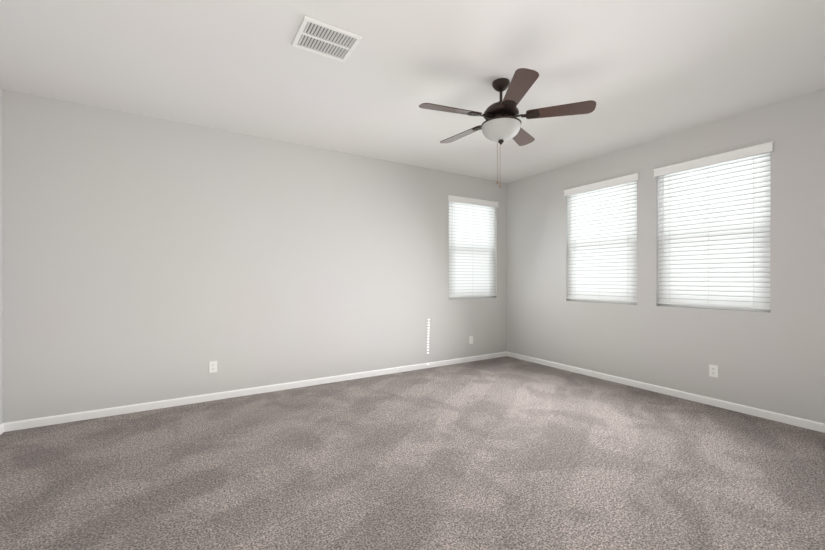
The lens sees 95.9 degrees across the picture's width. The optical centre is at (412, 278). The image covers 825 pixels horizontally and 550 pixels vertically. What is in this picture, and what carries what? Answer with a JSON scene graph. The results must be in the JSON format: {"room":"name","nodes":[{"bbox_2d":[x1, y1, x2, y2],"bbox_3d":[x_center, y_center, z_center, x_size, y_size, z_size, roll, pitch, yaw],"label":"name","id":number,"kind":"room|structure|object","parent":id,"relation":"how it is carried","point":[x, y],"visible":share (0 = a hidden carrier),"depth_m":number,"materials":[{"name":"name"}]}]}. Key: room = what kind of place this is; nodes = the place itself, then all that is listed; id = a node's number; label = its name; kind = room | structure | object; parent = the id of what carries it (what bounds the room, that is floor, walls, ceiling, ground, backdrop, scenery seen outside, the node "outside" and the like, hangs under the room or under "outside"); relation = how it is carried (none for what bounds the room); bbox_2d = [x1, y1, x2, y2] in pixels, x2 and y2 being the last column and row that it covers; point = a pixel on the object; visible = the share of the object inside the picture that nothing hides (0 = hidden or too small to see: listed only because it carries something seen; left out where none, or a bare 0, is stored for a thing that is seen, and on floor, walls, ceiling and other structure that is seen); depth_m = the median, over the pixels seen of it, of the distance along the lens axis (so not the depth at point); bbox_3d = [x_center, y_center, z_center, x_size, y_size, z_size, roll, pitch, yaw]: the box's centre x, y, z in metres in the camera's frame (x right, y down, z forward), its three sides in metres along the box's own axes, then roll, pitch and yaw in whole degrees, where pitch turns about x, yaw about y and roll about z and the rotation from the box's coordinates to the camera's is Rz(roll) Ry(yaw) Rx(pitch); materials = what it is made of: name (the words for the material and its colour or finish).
{"room":"empty bedroom","nodes":[
{"label":"empty bedroom","id":0,"kind":"room"},
{"bbox_2d":[0,88,1,423],"bbox_3d":[-2.112,-0.143,0.907,0.160,2.740,4.750,0,0,-31],"label":"wall","id":1,"kind":"structure","parent":0,"point":[0,256],"depth_m":2.95,"materials":[{"name":"grey paint"}]},
{"bbox_2d":[0,423,3,434],"bbox_3d":[-2.038,1.192,0.952,0.013,0.070,4.750,0,0,-31],"label":"baseboard","id":2,"kind":"structure","parent":1,"relation":"attached to","point":[1,428],"depth_m":2.95,"materials":[{"name":"white wood"}]},
{"bbox_2d":[2,89,506,422],"bbox_3d":[-0.934,-0.143,4.503,5.920,2.740,0.160,0,0,-31],"label":"wall","id":3,"kind":"structure","parent":0,"point":[145,259],"depth_m":3.72,"materials":[{"name":"grey paint"}]},
{"bbox_2d":[209,361,216,372],"bbox_3d":[-2.008,0.892,3.748,0.072,0.116,0.009,0,0,-31],"label":"electrical outlet","id":4,"kind":"object","parent":3,"relation":"attached to","point":[212,366],"visible":1,"depth_m":3.74,"materials":[{"name":"white plastic"}]},
{"bbox_2d":[3,352,506,431],"bbox_3d":[-0.889,1.192,4.429,5.600,0.070,0.013,0,0,-31],"label":"baseboard","id":5,"kind":"structure","parent":3,"relation":"attached to","point":[53,420],"depth_m":3.75,"materials":[{"name":"white wood"}]},
{"bbox_2d":[449,296,492,298],"bbox_3d":[0.855,-0.438,5.632,0.930,1.470,0.075,0,0,-31],"label":"window unit","id":6,"kind":"structure","parent":3,"relation":"in","point":[470,297],"depth_m":5.63,"materials":[{"name":"white plastic"}]},
{"bbox_2d":[469,336,472,343],"bbox_3d":[0.867,0.909,5.505,0.072,0.116,0.007,0,0,-31],"label":"electrical outlet","id":7,"kind":"object","parent":3,"relation":"attached to","point":[470,339],"visible":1,"depth_m":5.50,"materials":[{"name":"white plastic"}]},
{"bbox_2d":[447,195,498,296],"bbox_3d":[0.902,-0.457,5.554,0.978,1.456,0.086,0,0,-31],"label":"window blind","id":8,"kind":"object","parent":3,"relation":"attached to","point":[471,247],"visible":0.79,"depth_m":5.55,"materials":[{"name":"white plastic"}]},
{"bbox_2d":[0,356,824,549],"bbox_3d":[0.345,1.277,2.408,5.920,0.100,5.070,0,0,-31],"label":"floor","id":9,"kind":"structure","parent":0,"point":[505,453],"depth_m":2.35,"materials":[{"name":"grey carpet"}]},
{"bbox_2d":[0,0,824,182],"bbox_3d":[0.345,-1.563,2.408,5.920,0.100,5.070,0,0,-31],"label":"ceiling","id":10,"kind":"structure","parent":0,"point":[639,71],"depth_m":2.65,"materials":[{"name":"white paint"}]},
{"bbox_2d":[292,16,361,61],"bbox_3d":[-0.546,-1.505,2.362,0.360,0.016,0.310,0,0,-31],"label":"ceiling vent","id":11,"kind":"object","parent":10,"relation":"in","point":[331,41],"visible":1,"depth_m":2.35,"materials":[{"name":"white metal"}]},
{"bbox_2d":[419,68,595,187],"bbox_3d":[0.650,-1.115,2.894,1.278,0.797,1.256,0,0,-31],"label":"fan","id":12,"kind":"object","parent":10,"relation":"hanging from","point":[501,124],"visible":1,"depth_m":2.76,"materials":[{"name":"brown wood"}]},
{"bbox_2d":[507,89,824,423],"bbox_3d":[2.803,-0.143,3.909,0.160,2.740,4.750,0,0,-31],"label":"wall","id":13,"kind":"structure","parent":0,"point":[773,360],"depth_m":3.72,"materials":[{"name":"grey paint"}]},
{"bbox_2d":[563,173,638,301],"bbox_3d":[2.311,-0.457,4.599,0.086,1.456,0.968,0,0,-31],"label":"window blind","id":14,"kind":"object","parent":13,"relation":"attached to","point":[602,240],"visible":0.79,"depth_m":4.56,"materials":[{"name":"white plastic"}]},
{"bbox_2d":[570,299,636,303],"bbox_3d":[2.389,-0.438,4.646,0.075,1.470,0.920,0,0,-31],"label":"window unit","id":15,"kind":"structure","parent":13,"relation":"in","point":[604,301],"depth_m":4.61,"materials":[{"name":"white plastic"}]},
{"bbox_2d":[507,352,824,432],"bbox_3d":[2.729,1.192,3.864,0.013,0.070,4.750,0,0,-31],"label":"baseboard","id":16,"kind":"structure","parent":13,"relation":"attached to","point":[792,420],"depth_m":3.73,"materials":[{"name":"white wood"}]},
{"bbox_2d":[653,141,773,308],"bbox_3d":[2.894,-0.457,3.643,0.086,1.456,0.968,0,0,-31],"label":"window blind","id":17,"kind":"object","parent":13,"relation":"attached to","point":[714,230],"visible":0.9,"depth_m":3.59,"materials":[{"name":"white plastic"}]},
{"bbox_2d":[709,364,717,377],"bbox_3d":[2.902,0.892,3.585,0.009,0.116,0.072,0,0,-31],"label":"electrical outlet","id":18,"kind":"object","parent":13,"relation":"attached to","point":[713,370],"visible":1,"depth_m":3.58,"materials":[{"name":"white plastic"}]},
{"bbox_2d":[661,304,769,311],"bbox_3d":[2.973,-0.438,3.691,0.075,1.470,0.920,0,0,-31],"label":"window sill","id":19,"kind":"structure","parent":13,"relation":"in","point":[733,308],"depth_m":3.63,"materials":[{"name":"white plastic"}]}
]}

